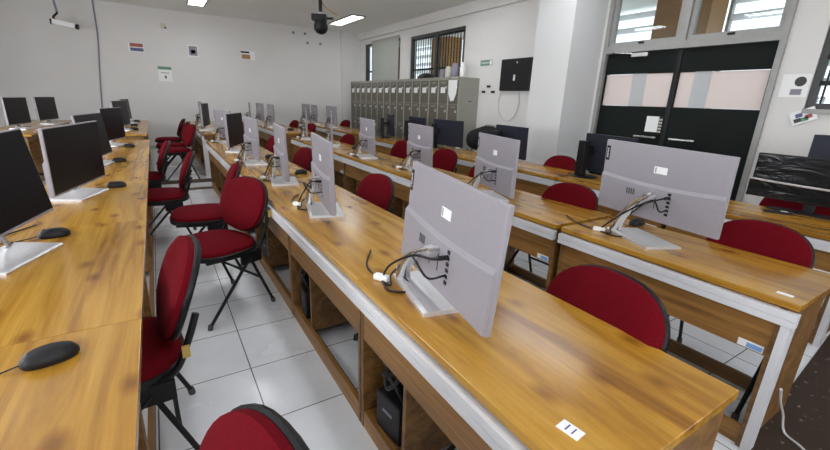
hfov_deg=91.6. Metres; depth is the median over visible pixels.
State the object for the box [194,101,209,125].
computer
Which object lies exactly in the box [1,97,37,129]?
computer
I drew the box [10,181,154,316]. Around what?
computer desk
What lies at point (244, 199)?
folding chair
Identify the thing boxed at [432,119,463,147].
monitor
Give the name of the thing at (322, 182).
computer
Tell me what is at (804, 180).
television
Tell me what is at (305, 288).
box
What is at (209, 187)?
trim
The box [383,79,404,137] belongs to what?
tall cabinet
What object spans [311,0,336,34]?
ceiling camera
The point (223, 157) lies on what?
computer desk
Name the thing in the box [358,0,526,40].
trim
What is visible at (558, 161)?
folding chair
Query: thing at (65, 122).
computer desk
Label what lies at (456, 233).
computer
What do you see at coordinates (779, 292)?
sticker
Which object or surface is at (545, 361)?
computer desk
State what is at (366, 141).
computer
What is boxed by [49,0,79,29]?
security camera
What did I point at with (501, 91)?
cable loop
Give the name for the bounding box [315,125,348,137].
computer desk
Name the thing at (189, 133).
folding chair
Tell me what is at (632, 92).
door
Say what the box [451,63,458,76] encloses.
jar
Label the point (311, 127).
folding chair
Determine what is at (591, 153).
monitor
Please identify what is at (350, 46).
pillar corner
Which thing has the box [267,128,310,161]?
computer desk
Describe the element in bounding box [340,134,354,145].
folding chair
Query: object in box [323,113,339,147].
computer
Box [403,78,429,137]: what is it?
tall cabinet
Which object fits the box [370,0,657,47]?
ceiling
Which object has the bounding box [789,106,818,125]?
notice
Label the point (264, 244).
box
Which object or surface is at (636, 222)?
computer mouse
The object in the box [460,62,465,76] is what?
bottle
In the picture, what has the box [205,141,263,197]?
computer desk
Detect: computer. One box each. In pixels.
[0,128,63,274]
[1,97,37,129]
[33,97,63,124]
[37,120,108,201]
[70,112,113,165]
[98,107,127,146]
[110,100,132,130]
[119,99,137,122]
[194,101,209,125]
[197,103,214,130]
[211,109,230,143]
[223,112,243,152]
[234,116,266,165]
[244,102,250,117]
[255,103,265,123]
[260,123,298,185]
[262,104,274,127]
[291,132,344,218]
[296,110,310,139]
[299,104,309,122]
[307,104,319,124]
[322,106,337,127]
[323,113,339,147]
[348,117,377,158]
[366,161,514,337]
[392,123,432,172]
[467,132,519,200]
[566,139,739,249]
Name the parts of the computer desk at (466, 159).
trim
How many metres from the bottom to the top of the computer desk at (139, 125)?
0.675 m
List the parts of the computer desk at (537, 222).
divider panel, user rail, trim, panel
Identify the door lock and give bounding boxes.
[656,117,663,133]
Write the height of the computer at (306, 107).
0.446 m
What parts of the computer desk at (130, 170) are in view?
divider panel, panel, user rail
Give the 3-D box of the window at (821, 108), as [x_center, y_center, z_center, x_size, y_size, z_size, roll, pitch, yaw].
[3.986,-1.381,2.873,0.120,1.200,1.580,-8,20,-31]
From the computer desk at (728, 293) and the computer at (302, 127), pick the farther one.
the computer at (302, 127)
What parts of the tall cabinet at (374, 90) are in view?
door, door, door, door, door, door, door, door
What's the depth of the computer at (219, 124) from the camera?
5.59 m
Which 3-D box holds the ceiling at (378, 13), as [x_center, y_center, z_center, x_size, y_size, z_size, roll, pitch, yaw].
[-1.491,-2.911,3.328,8.600,0.100,13.900,-8,20,-31]
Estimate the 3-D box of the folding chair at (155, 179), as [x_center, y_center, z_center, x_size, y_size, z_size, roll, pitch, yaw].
[-2.950,-0.511,4.443,0.546,0.815,0.488,-8,20,-31]
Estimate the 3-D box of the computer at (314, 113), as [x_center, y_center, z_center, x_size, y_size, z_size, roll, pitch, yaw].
[-2.400,-2.618,9.556,0.283,0.446,0.838,-8,20,-31]
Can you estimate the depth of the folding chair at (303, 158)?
4.29 m
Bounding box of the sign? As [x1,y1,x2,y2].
[480,60,491,65]
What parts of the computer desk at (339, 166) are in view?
trim, divider panel, panel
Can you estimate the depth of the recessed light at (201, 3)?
7.85 m
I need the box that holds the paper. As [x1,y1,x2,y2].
[448,80,457,100]
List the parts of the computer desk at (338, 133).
trim, panel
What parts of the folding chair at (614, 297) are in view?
leg, backrest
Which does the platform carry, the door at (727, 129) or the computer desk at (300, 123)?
the computer desk at (300, 123)
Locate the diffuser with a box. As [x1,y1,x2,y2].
[332,16,362,24]
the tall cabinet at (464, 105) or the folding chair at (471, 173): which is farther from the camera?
the tall cabinet at (464, 105)
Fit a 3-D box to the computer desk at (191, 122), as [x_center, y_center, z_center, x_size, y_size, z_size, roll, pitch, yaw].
[-4.552,-1.880,8.774,0.602,0.675,1.118,-8,20,-31]
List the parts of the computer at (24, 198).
arm, data cord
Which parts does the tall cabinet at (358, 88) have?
door, door, door, door, door, door, door, door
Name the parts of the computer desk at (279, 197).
panel, rail, trim, divider panel, panel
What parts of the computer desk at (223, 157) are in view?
panel, trim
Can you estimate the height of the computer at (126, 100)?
0.446 m
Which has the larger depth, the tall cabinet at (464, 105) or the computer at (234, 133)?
the tall cabinet at (464, 105)
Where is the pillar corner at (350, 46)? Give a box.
[340,31,360,127]
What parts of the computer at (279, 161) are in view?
power cord, data cord, arm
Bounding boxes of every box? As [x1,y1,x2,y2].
[262,222,267,258]
[300,267,310,318]
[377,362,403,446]
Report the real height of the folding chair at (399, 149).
0.815 m
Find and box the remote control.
[763,209,793,215]
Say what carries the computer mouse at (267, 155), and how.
on the computer desk at (223, 157)
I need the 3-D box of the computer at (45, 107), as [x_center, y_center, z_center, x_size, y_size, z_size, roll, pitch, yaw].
[-6.276,-1.972,6.934,0.301,0.446,0.843,-8,20,-31]
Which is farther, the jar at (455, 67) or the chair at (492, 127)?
the jar at (455, 67)
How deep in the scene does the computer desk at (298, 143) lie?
6.42 m
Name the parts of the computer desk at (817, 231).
trim, panel, white leg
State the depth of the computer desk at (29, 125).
6.47 m
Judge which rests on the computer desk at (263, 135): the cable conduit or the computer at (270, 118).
the computer at (270, 118)
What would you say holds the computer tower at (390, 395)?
on the computer desk at (545, 361)
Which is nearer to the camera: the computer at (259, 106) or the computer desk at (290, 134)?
the computer desk at (290, 134)
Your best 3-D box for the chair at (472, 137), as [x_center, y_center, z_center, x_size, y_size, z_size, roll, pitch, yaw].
[0.958,-1.123,6.713,0.466,0.956,0.483,13,20,30]
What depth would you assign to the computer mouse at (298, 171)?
3.56 m
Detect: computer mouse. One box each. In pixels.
[0,227,70,243]
[0,341,79,373]
[97,181,126,187]
[112,157,126,161]
[121,144,134,146]
[249,154,273,158]
[276,169,307,175]
[625,218,644,226]
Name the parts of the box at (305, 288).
handle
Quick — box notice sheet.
[157,66,172,81]
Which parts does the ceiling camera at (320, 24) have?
rod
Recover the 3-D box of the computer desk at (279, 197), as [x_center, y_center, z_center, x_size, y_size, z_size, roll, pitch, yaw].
[-0.816,0.079,3.023,0.592,0.675,1.045,-8,20,-31]
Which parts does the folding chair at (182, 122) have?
seat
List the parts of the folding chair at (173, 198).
leg, leg, seat, frame, backrest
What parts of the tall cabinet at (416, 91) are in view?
door, door, door, door, door, door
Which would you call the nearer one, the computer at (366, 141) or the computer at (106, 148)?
the computer at (106, 148)
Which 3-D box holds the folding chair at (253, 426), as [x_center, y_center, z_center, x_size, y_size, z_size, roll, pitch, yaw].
[-0.403,0.767,0.593,0.546,0.815,0.488,-13,22,-40]
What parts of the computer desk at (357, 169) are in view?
panel, divider panel, trim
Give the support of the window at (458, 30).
in the wall at (498, 34)
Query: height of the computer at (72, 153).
0.451 m
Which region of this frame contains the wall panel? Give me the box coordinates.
[499,57,532,90]
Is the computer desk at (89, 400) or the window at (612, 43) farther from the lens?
the window at (612, 43)
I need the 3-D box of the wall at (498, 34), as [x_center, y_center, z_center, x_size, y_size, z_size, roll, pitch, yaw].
[2.080,-1.941,5.980,0.150,3.030,13.700,-8,20,-31]
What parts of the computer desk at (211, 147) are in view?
trim, panel, rail, divider panel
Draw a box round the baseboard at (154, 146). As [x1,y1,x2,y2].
[150,145,190,149]
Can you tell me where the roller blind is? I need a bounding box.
[372,35,399,80]
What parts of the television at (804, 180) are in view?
panel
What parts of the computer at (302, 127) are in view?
arm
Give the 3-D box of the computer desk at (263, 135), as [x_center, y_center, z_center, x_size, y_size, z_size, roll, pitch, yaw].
[-2.938,-1.742,8.534,0.602,0.675,1.118,-8,20,-31]
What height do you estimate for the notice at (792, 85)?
0.200 m
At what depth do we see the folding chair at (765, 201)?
3.00 m
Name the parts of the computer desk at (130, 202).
divider panel, panel, user rail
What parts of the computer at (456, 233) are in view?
data cord, power cord, arm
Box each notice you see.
[644,116,658,131]
[778,74,811,96]
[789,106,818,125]
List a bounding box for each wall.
[0,0,340,145]
[361,0,829,204]
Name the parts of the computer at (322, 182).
data cord, power cord, arm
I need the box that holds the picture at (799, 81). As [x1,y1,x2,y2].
[795,77,806,85]
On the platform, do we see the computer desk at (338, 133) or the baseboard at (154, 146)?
the computer desk at (338, 133)
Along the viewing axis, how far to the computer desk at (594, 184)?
3.59 m
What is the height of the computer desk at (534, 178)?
0.675 m
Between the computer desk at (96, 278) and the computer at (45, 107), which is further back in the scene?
the computer at (45, 107)
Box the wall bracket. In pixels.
[160,23,165,28]
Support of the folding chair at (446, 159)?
on the floor
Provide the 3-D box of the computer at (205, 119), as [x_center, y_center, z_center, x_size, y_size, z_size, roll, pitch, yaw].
[-3.611,-1.875,6.966,0.302,0.446,0.843,-8,20,-31]
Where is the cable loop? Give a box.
[498,91,518,120]
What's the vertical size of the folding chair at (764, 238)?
0.815 m
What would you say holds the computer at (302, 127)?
on the computer desk at (298, 143)
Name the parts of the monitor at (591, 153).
cord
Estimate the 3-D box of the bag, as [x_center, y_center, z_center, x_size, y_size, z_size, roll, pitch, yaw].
[0.229,-3.004,8.137,0.260,0.110,0.500,-8,20,-31]
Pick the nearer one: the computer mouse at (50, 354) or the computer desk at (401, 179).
the computer mouse at (50, 354)
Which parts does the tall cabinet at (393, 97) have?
door, door, door, door, door, door, door, door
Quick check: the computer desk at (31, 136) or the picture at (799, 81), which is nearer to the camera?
the picture at (799, 81)
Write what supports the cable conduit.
attached to the wall at (39, 58)
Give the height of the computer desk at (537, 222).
0.675 m
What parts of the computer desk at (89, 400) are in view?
panel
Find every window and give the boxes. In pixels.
[366,38,399,80]
[410,26,465,78]
[609,0,685,46]
[687,0,790,39]
[801,26,829,113]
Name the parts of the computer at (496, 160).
power cord, arm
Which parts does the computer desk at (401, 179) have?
panel, trim, divider panel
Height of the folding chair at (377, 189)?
0.815 m
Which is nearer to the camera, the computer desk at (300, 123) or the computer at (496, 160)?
the computer at (496, 160)
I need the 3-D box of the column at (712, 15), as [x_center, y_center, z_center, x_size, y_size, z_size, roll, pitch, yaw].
[3.944,-1.898,6.218,0.450,2.950,0.760,-8,20,-31]
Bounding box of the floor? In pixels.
[142,182,829,449]
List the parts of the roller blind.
hanging rail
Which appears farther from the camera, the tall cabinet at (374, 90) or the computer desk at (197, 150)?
the tall cabinet at (374, 90)
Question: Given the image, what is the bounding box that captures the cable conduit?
[91,0,102,107]
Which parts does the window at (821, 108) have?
sill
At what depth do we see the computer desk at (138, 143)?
5.29 m
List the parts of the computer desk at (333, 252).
panel, trim, rail, divider panel, panel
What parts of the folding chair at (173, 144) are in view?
seat, backrest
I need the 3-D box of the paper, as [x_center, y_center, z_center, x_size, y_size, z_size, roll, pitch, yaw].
[0.664,-2.386,7.164,0.002,0.360,0.260,-8,20,-31]
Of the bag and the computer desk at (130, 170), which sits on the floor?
the computer desk at (130, 170)
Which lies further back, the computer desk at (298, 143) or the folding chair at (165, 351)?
the computer desk at (298, 143)
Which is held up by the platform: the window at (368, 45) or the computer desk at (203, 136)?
the computer desk at (203, 136)
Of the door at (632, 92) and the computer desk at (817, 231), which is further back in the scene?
the door at (632, 92)
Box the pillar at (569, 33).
[521,0,608,164]
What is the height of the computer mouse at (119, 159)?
0.041 m
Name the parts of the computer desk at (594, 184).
trim, panel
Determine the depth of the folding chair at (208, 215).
3.03 m
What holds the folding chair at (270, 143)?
on the floor
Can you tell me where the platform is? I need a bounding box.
[39,149,210,183]
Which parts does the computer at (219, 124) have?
arm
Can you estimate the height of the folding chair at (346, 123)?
0.815 m
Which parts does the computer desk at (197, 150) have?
divider panel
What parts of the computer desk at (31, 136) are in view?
panel, rail, divider panel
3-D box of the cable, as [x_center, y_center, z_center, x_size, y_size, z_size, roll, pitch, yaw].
[1.603,0.821,1.550,0.220,0.305,0.339,-8,20,-31]
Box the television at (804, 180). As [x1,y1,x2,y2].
[746,152,829,220]
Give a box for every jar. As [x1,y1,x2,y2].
[439,69,444,76]
[445,66,451,76]
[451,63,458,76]
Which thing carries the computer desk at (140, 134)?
on the platform
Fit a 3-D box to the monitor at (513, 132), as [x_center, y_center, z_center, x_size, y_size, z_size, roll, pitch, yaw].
[1.105,-0.990,4.897,0.688,0.421,0.325,16,22,39]
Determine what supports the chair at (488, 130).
on the chair at (472, 137)
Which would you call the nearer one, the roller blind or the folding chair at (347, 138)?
the folding chair at (347, 138)
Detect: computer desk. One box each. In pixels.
[0,124,61,127]
[0,128,44,181]
[0,220,155,449]
[0,319,147,449]
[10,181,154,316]
[27,120,71,124]
[44,160,153,258]
[102,147,153,223]
[111,140,150,170]
[117,128,149,162]
[125,124,150,164]
[130,120,150,157]
[187,121,214,156]
[194,124,213,164]
[196,128,225,176]
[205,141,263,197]
[215,149,273,190]
[228,161,311,241]
[256,177,371,313]
[258,124,293,148]
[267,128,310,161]
[282,204,415,421]
[291,137,345,170]
[298,122,330,128]
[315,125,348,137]
[327,128,376,145]
[333,144,378,188]
[342,153,412,194]
[353,268,738,449]
[375,137,403,154]
[384,167,483,218]
[433,145,461,153]
[434,150,476,175]
[478,186,610,291]
[515,160,589,195]
[555,174,665,228]
[556,217,829,449]
[665,200,829,347]
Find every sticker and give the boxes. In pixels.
[556,419,585,440]
[776,291,793,297]
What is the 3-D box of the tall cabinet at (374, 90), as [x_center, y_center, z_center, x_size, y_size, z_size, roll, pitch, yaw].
[-0.817,-2.631,10.011,0.461,1.774,0.942,-8,20,-31]
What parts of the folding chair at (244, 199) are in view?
seat, leg, leg, frame, backrest, leg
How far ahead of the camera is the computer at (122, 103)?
6.38 m
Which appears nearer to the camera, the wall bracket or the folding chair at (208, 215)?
the folding chair at (208, 215)
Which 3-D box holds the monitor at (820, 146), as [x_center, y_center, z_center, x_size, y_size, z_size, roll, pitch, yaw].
[3.416,-0.425,3.147,0.565,0.510,0.306,12,19,28]
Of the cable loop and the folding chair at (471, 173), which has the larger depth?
the cable loop
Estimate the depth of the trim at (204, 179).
6.22 m
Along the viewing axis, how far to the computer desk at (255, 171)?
3.66 m
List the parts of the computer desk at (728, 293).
panel, trim, user rail, rail, white leg, panel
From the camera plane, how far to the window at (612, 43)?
4.96 m
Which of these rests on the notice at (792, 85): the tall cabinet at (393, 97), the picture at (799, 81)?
the picture at (799, 81)
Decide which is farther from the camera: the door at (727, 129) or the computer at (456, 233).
the door at (727, 129)
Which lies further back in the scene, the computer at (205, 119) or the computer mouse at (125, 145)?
the computer at (205, 119)
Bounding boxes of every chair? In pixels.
[140,234,200,449]
[147,151,196,235]
[148,140,170,213]
[155,118,185,163]
[156,122,191,171]
[157,124,200,181]
[169,162,242,270]
[191,176,275,330]
[199,403,309,449]
[265,136,274,152]
[289,120,298,127]
[292,147,312,171]
[305,123,315,134]
[339,120,350,127]
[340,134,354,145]
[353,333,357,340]
[356,173,393,213]
[390,140,406,158]
[433,148,457,172]
[447,264,670,449]
[466,128,488,150]
[468,165,474,177]
[471,126,492,150]
[475,124,495,151]
[504,182,597,271]
[543,155,575,170]
[669,219,815,421]
[759,197,829,215]
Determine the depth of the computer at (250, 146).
3.92 m
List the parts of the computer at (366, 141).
arm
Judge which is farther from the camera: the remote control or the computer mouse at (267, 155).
the computer mouse at (267, 155)
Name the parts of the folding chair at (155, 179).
seat, backrest, frame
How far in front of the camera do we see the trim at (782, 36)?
4.11 m
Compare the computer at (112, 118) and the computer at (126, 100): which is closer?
the computer at (112, 118)
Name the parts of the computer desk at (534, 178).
trim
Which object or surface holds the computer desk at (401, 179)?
on the floor
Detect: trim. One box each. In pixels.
[161,178,211,184]
[189,186,212,189]
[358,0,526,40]
[586,0,798,201]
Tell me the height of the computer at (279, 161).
0.446 m
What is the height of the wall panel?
0.490 m
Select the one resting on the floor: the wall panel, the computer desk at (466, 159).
the computer desk at (466, 159)
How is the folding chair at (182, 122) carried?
on the platform
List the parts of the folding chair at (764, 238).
leg, leg, backrest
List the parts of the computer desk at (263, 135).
divider panel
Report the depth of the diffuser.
9.00 m
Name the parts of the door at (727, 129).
handle, frosted panel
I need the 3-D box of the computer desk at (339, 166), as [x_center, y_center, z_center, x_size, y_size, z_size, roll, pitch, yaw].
[-0.972,-0.724,5.631,0.552,0.675,1.098,-8,20,-31]
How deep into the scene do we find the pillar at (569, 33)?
5.20 m
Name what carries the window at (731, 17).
on the wall
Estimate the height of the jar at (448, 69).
0.200 m
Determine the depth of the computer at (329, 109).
8.56 m
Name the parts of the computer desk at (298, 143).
trim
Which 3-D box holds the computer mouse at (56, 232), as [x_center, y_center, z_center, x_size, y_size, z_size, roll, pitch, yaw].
[-1.708,0.048,1.782,0.288,0.041,0.064,-13,22,-40]
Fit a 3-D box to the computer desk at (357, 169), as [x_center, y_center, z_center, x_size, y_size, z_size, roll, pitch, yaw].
[-0.388,-0.427,4.736,0.552,0.675,1.078,-8,20,-31]
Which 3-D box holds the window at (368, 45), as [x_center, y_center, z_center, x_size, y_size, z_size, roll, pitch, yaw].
[-0.807,-4.041,10.215,0.070,1.110,1.900,-8,20,-31]
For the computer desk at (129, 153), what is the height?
0.675 m
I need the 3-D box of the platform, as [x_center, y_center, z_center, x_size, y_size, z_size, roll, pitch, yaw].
[-4.373,-1.245,7.961,7.850,0.050,4.080,-8,20,-31]
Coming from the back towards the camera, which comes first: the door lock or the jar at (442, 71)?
the jar at (442, 71)
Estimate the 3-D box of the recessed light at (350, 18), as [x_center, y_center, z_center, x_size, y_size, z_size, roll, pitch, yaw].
[-1.545,-4.595,9.055,0.320,0.030,1.400,-8,20,-31]
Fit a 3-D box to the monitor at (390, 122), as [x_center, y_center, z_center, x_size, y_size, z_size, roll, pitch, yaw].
[-0.524,-1.793,7.311,0.348,0.422,0.736,-8,20,-31]
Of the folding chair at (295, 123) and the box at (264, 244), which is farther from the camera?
the folding chair at (295, 123)
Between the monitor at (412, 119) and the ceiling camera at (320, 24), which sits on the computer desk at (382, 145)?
the monitor at (412, 119)
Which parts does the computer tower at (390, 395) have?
handle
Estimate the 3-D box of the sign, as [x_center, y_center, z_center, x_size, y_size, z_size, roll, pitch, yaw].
[1.238,-2.818,7.011,0.007,0.090,0.300,-8,20,-31]
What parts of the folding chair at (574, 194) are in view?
leg, leg, backrest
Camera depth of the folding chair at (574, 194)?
2.87 m
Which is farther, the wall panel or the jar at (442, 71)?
the jar at (442, 71)
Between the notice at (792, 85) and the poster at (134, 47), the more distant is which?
the poster at (134, 47)
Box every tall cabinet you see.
[351,81,365,128]
[366,80,383,136]
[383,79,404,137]
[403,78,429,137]
[427,76,479,151]
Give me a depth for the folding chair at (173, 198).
3.56 m
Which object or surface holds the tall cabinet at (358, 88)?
on the floor
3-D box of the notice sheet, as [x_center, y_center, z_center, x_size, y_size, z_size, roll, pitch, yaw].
[-5.573,-3.368,8.999,0.260,0.310,0.005,-8,20,-31]
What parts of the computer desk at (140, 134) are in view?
panel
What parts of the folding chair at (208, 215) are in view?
seat, frame, backrest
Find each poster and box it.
[128,42,144,52]
[187,45,198,56]
[241,51,254,60]
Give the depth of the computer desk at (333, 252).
2.02 m
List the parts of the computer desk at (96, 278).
panel, panel, user rail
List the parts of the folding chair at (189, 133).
seat, leg, frame, backrest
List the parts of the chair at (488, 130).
backrest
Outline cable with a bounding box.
[779,388,804,449]
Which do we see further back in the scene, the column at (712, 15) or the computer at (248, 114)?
the computer at (248, 114)
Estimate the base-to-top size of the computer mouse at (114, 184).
0.041 m
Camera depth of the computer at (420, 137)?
3.83 m
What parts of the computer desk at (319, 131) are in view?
trim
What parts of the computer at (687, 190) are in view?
data cord, arm, power cord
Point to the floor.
(256, 350)
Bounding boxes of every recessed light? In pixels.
[186,0,207,6]
[328,14,365,25]
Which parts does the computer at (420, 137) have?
power cord, arm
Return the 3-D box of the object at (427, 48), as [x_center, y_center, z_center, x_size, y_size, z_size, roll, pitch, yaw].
[0.262,-4.410,12.246,0.100,1.950,2.150,-8,20,-31]
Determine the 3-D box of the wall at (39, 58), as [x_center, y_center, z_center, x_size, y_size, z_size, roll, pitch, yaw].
[-5.196,-3.269,9.374,8.600,3.030,0.150,-8,20,-31]
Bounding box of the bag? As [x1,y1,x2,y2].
[417,73,434,78]
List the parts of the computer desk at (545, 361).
panel, rail, divider panel, trim, panel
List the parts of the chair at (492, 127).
backrest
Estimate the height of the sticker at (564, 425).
0.001 m
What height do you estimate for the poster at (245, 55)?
0.200 m
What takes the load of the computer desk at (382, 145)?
on the floor
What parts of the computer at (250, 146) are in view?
arm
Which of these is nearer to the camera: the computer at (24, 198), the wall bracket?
the computer at (24, 198)
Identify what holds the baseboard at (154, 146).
attached to the wall at (39, 58)
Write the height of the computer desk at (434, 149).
0.675 m
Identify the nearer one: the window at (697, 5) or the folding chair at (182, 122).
the window at (697, 5)
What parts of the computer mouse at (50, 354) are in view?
cord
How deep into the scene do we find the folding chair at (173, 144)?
6.66 m
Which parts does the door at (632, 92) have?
frosted panel, handle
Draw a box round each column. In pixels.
[430,36,462,76]
[645,0,728,107]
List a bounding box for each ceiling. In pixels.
[99,0,476,33]
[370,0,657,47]
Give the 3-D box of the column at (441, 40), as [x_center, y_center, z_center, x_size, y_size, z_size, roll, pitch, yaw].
[0.785,-3.503,11.060,0.450,2.950,0.760,-8,20,-31]
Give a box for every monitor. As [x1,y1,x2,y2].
[375,114,394,137]
[396,116,425,141]
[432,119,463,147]
[493,124,528,159]
[558,133,638,178]
[808,134,829,158]
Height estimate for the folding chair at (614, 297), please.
0.815 m
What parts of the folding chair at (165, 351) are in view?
leg, seat, backrest, leg, frame, leg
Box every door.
[589,49,678,175]
[658,41,778,200]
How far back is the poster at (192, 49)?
9.15 m
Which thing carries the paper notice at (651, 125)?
attached to the door at (632, 92)
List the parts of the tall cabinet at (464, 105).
door, door, door, door, door, door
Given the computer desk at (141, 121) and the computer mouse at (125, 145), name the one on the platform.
the computer desk at (141, 121)
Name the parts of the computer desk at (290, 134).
panel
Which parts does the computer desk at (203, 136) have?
trim, panel, white leg, panel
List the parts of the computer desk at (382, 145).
trim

